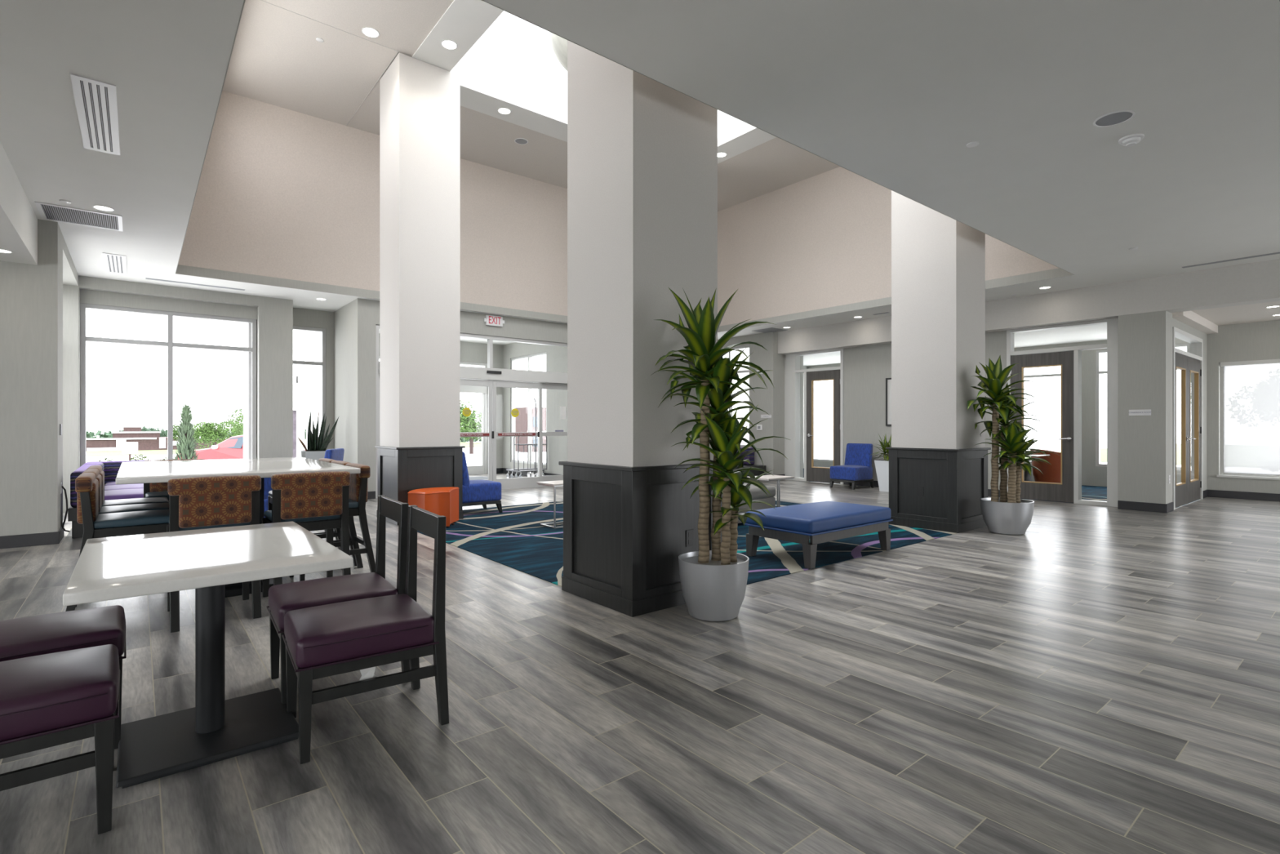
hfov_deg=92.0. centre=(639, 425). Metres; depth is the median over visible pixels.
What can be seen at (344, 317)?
wall
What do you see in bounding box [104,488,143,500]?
seat cushion
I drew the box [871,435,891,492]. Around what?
dracaena
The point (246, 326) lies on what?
window
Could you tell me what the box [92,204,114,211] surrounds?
recessed light
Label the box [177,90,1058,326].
wall
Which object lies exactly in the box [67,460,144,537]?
banquette
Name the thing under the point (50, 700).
dining chair
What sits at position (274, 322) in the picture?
wall
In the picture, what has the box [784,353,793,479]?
trim
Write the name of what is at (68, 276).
wall
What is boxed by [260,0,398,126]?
trim
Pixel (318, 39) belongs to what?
cap
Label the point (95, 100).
ceiling vent
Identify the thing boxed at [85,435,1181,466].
ground
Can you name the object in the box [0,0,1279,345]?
ceiling
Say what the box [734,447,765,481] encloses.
lounge chair
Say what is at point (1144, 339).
pier
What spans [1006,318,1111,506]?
door
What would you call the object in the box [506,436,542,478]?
luggage cart
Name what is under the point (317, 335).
window
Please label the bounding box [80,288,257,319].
trim
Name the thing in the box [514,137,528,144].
ceiling speaker
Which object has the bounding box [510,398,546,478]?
luggage cart
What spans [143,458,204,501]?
counter stool
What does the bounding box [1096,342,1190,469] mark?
window
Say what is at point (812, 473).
door
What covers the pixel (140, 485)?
seat cushion
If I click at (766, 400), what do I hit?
wall
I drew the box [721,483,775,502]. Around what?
cushion
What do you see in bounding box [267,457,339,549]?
counter stool
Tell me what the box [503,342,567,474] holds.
wall
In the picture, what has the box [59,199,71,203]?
cap
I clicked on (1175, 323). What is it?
door frame
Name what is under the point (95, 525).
counter stool
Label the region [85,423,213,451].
restaurant
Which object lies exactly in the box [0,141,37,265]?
ceiling
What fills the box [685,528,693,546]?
power outlet
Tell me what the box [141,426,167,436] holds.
shade tree
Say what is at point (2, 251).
recessed light
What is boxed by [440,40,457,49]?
recessed light
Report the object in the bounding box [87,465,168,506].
counter stool
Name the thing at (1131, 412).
room sign
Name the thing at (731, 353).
window
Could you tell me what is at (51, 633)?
dining chair
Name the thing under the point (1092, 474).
wall
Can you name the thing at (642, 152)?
pillar
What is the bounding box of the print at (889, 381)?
[887,379,891,424]
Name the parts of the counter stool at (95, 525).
leg, backrest, seat frame, seat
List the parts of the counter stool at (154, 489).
leg, seat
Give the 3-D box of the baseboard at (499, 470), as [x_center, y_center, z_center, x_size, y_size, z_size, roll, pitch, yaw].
[-2.554,1.150,14.443,0.370,0.140,3.510,0,0,-39]
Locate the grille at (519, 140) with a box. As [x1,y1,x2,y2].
[515,138,527,143]
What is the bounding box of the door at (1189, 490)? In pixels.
[1172,326,1202,509]
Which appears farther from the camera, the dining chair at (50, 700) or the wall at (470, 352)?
the wall at (470, 352)
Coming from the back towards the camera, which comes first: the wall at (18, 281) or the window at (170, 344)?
the window at (170, 344)
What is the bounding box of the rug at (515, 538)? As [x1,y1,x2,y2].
[417,500,956,586]
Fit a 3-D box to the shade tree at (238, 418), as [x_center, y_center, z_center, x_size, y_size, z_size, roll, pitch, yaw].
[-63.571,0.858,101.996,7.545,8.269,8.179,0,0,-39]
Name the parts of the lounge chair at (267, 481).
seat, backrest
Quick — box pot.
[874,460,888,492]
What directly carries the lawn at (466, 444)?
on the ground at (824, 450)
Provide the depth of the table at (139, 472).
4.54 m
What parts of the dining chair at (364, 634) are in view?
leg, leg, seat, seat frame, leg, rail, leg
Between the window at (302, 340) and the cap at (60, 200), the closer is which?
the cap at (60, 200)
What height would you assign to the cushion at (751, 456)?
0.390 m
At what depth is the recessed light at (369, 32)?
7.26 m
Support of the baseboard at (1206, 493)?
attached to the wall at (1258, 340)
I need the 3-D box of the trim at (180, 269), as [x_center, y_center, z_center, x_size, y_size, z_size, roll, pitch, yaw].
[-0.188,-2.175,8.607,9.748,0.131,7.852,0,0,-39]
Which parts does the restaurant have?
pale trim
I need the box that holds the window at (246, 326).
[243,322,251,458]
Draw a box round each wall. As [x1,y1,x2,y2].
[0,260,37,536]
[59,227,78,528]
[78,275,293,467]
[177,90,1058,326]
[293,307,333,449]
[333,300,354,462]
[354,297,567,498]
[378,333,503,474]
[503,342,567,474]
[717,331,777,475]
[737,355,808,477]
[777,258,1279,354]
[777,354,784,474]
[808,337,1189,486]
[843,330,1006,489]
[1207,320,1279,493]
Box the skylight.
[450,10,747,137]
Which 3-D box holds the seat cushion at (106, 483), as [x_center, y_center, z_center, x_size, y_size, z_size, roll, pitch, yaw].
[-7.044,0.825,8.546,0.540,0.130,0.510,0,0,-39]
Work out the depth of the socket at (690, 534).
4.30 m
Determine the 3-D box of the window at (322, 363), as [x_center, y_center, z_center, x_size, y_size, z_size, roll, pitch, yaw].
[-6.061,-0.510,11.203,0.660,2.560,0.090,0,0,-39]
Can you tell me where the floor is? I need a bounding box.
[0,468,1279,853]
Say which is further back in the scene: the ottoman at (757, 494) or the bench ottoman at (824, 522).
the ottoman at (757, 494)
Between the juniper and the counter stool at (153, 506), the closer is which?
the counter stool at (153, 506)
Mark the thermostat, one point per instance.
(759, 427)
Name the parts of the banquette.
seat frame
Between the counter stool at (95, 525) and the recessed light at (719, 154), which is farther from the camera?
the recessed light at (719, 154)
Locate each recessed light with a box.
[0,248,13,253]
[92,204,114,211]
[315,297,326,300]
[361,26,379,37]
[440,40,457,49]
[497,107,511,114]
[717,152,726,157]
[1038,286,1051,288]
[1265,305,1279,307]
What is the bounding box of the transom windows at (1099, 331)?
[738,323,1106,366]
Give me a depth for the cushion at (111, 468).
8.64 m
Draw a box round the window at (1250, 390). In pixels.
[1217,359,1279,479]
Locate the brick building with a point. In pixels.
(522, 420)
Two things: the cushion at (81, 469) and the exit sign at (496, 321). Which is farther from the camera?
the exit sign at (496, 321)
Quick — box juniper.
[173,403,199,459]
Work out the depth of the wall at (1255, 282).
9.25 m
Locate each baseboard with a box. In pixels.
[0,524,64,548]
[367,491,375,498]
[496,467,561,476]
[844,480,1173,512]
[1202,489,1279,501]
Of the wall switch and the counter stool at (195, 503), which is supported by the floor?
the counter stool at (195, 503)
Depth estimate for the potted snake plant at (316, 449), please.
10.75 m
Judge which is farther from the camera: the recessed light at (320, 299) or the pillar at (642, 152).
the recessed light at (320, 299)
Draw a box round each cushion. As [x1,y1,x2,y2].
[70,464,102,507]
[82,462,103,471]
[86,460,144,484]
[104,481,137,485]
[104,483,143,490]
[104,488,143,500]
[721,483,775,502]
[736,447,754,465]
[746,501,891,533]
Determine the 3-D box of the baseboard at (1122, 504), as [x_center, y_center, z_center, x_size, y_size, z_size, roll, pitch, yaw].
[5.874,1.157,10.834,0.413,0.125,5.268,0,0,-39]
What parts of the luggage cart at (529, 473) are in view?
handle frame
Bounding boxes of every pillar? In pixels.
[374,53,465,525]
[558,40,721,617]
[885,190,991,533]
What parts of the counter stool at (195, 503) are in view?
leg, leg, seat, backrest, leg, leg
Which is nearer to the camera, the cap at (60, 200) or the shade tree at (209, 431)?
the cap at (60, 200)
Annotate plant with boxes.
[297,404,338,460]
[653,287,790,622]
[967,355,1061,534]
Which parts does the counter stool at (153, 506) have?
backrest, seat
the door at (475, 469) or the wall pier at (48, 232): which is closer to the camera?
the wall pier at (48, 232)
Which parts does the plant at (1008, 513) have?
pot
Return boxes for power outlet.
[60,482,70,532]
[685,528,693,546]
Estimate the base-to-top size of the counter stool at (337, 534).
0.906 m
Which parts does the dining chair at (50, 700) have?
seat frame, seat, leg, leg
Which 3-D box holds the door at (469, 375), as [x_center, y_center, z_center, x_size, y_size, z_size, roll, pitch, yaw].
[-2.837,-0.245,11.805,4.260,2.930,0.265,0,0,-39]
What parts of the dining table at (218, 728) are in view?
plate, pedestal post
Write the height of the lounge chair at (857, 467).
0.870 m
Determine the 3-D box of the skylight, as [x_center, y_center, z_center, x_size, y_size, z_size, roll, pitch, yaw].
[0.415,-5.560,7.880,4.510,1.640,4.580,0,0,-39]
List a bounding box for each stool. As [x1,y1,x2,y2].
[65,472,168,611]
[82,468,168,514]
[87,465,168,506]
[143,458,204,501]
[166,475,261,632]
[262,471,351,597]
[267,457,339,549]
[288,462,375,581]
[315,460,356,565]
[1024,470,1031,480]
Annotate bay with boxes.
[62,283,63,513]
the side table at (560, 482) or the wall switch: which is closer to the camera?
the wall switch
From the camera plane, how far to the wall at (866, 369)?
12.44 m
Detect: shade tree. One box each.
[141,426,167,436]
[173,423,181,440]
[192,420,243,449]
[226,408,243,435]
[460,400,481,453]
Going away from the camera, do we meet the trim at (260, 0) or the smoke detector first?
the smoke detector
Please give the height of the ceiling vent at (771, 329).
0.008 m
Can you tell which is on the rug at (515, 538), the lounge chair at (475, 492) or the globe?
the lounge chair at (475, 492)
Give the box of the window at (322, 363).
[293,325,325,442]
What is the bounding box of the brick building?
[515,407,546,452]
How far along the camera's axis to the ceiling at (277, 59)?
8.39 m
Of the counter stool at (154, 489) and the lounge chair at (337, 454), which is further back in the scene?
the lounge chair at (337, 454)
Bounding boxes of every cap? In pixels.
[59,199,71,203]
[315,37,324,42]
[966,141,978,147]
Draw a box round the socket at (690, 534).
[688,532,692,544]
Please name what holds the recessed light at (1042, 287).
in the ceiling at (894, 94)
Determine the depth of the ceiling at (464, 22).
7.84 m
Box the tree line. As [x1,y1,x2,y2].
[85,426,481,441]
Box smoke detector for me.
[1118,133,1144,146]
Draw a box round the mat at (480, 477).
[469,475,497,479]
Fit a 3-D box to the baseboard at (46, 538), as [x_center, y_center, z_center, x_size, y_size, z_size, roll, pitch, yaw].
[-8.666,1.157,4.611,6.377,0.125,0.568,0,0,-39]
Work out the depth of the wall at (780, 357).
14.01 m
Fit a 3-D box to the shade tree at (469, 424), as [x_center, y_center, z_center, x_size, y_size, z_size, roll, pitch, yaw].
[-22.604,0.137,83.113,8.875,7.260,8.612,0,0,-39]
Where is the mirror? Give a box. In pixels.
[211,444,217,448]
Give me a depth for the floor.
2.62 m
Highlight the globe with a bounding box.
[549,31,567,71]
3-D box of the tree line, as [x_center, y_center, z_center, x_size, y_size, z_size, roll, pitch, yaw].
[-143.930,4.895,220.576,246.745,10.030,20.263,0,0,-39]
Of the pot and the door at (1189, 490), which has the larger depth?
the pot
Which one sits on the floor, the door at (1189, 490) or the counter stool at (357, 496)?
the counter stool at (357, 496)
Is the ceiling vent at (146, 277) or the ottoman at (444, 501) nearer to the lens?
the ottoman at (444, 501)
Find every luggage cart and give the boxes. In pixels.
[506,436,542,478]
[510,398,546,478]
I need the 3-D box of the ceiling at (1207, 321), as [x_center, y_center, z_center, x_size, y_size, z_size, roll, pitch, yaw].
[10.979,-1.730,7.064,2.950,0.300,7.100,0,0,-39]
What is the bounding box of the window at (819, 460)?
[813,458,833,461]
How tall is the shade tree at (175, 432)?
6.835 m
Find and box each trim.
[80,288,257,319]
[175,0,1074,332]
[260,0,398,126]
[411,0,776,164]
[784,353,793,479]
[1111,318,1118,506]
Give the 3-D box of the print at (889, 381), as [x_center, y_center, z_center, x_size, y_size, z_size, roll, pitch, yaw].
[5.110,-0.470,11.867,0.011,0.880,0.760,0,0,-39]
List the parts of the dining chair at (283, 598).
leg, seat frame, leg, seat, leg, rail, leg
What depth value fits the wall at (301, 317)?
11.38 m
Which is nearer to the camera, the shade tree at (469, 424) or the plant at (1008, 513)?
the plant at (1008, 513)
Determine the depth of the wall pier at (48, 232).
6.36 m
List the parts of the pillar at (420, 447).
panel, frame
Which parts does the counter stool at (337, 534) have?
leg, backrest, leg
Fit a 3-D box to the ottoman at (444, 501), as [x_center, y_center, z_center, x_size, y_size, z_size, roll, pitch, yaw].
[-2.520,0.995,7.537,0.499,0.437,0.696,0,0,-1]
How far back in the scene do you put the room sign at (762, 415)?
13.96 m
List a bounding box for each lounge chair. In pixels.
[263,477,271,517]
[324,448,344,461]
[462,451,502,512]
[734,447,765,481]
[829,443,873,489]
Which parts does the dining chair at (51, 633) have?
seat, leg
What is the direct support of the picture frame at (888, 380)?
attached to the wall at (866, 369)
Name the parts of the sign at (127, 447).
sign panel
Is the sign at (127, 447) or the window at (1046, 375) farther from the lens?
the sign at (127, 447)
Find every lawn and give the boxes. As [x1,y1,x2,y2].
[85,441,481,456]
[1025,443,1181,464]
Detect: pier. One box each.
[37,218,59,533]
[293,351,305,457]
[1118,310,1172,503]
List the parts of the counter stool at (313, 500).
leg, leg, seat, seat frame, backrest, leg, leg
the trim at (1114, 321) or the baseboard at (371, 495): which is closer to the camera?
the trim at (1114, 321)
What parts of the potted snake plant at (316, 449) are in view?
pot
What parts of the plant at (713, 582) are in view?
pot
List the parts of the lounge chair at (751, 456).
seat frame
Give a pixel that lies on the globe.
(559, 45)
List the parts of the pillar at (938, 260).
frame, panel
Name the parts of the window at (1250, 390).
sill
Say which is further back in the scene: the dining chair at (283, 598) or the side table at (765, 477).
the side table at (765, 477)
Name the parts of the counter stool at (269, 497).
leg, backrest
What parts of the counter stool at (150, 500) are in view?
backrest, seat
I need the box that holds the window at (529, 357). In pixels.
[511,351,546,465]
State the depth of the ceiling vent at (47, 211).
6.23 m
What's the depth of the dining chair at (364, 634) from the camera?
2.44 m
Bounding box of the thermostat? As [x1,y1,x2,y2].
[756,424,762,430]
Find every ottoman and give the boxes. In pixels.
[407,486,458,526]
[721,483,775,523]
[744,501,893,568]
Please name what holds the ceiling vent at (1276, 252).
in the ceiling at (894, 94)
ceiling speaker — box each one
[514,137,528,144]
[1093,110,1135,127]
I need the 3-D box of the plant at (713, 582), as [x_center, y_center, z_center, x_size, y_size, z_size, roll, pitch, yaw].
[0.489,0.160,3.950,0.906,2.121,0.720,0,0,-30]
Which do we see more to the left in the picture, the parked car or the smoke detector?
the parked car
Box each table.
[62,520,353,788]
[115,457,360,597]
[536,480,563,528]
[748,475,794,506]
[1026,453,1049,457]
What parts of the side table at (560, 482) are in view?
frame, frame, leg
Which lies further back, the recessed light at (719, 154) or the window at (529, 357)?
the window at (529, 357)
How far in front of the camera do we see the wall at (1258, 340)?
10.43 m
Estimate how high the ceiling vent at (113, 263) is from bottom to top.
0.008 m
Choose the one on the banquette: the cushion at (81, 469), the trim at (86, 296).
the cushion at (81, 469)
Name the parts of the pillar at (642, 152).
panel, frame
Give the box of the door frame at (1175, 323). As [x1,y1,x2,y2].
[1172,317,1207,490]
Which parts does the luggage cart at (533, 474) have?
handle frame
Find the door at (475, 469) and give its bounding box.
[378,355,487,475]
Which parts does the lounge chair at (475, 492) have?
backrest, seat, seat frame, leg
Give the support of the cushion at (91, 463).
on the banquette
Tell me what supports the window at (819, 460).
in the wall at (1092, 474)
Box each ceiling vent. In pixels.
[34,201,123,231]
[70,73,119,155]
[102,252,127,274]
[146,277,244,290]
[751,327,787,333]
[1182,252,1279,267]
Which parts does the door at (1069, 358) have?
lever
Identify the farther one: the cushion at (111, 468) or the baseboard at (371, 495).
the baseboard at (371, 495)
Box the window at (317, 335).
[313,331,321,435]
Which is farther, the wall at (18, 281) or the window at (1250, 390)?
the window at (1250, 390)
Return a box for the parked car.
[174,435,306,459]
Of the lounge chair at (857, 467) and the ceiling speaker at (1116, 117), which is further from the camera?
the lounge chair at (857, 467)
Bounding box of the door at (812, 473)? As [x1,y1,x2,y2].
[793,348,843,484]
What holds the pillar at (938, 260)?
on the floor
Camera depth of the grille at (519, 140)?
10.05 m
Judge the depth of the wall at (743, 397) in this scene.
15.90 m
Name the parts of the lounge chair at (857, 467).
leg, seat, seat frame, leg, backrest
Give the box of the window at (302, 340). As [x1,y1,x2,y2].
[293,329,313,457]
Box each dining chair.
[0,604,126,748]
[0,644,119,834]
[266,494,409,703]
[281,505,448,764]
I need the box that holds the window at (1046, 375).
[1024,373,1061,463]
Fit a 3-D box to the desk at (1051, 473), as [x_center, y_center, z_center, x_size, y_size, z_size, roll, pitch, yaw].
[7.555,0.820,11.357,0.660,0.800,0.719,0,0,3]
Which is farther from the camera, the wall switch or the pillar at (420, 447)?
the pillar at (420, 447)
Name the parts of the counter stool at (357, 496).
leg, seat frame, seat, leg, backrest, leg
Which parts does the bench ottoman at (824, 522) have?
leg, leg, seat frame, leg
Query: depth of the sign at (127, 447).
14.11 m
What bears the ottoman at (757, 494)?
on the rug at (515, 538)
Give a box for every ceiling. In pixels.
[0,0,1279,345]
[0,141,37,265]
[222,0,839,211]
[1171,301,1279,333]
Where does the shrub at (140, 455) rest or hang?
on the ground at (824, 450)
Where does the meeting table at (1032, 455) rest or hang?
on the floor
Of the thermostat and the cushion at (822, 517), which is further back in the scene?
the thermostat
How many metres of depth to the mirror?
20.15 m
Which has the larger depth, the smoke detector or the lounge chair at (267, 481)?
the lounge chair at (267, 481)
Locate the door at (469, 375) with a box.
[376,324,567,498]
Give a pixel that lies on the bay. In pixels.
(63, 283)
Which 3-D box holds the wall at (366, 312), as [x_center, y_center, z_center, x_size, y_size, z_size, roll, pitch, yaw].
[-1.542,-0.445,12.875,8.200,3.330,0.180,0,0,-39]
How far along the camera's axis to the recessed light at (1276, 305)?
8.86 m
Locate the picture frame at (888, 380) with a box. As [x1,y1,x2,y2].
[885,377,891,426]
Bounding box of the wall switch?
[59,423,62,435]
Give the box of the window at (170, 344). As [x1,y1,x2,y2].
[80,302,256,466]
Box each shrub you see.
[98,457,112,461]
[129,454,149,460]
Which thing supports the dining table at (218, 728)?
on the floor
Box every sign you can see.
[121,441,137,460]
[484,315,504,326]
[760,414,771,417]
[1128,408,1151,415]
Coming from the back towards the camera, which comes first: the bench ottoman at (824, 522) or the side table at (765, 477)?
the side table at (765, 477)
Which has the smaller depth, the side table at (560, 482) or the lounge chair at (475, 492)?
the side table at (560, 482)
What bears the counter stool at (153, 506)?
on the floor
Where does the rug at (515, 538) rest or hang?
on the floor
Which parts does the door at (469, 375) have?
panel, panel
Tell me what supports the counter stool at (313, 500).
on the floor
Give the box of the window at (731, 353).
[720,345,749,447]

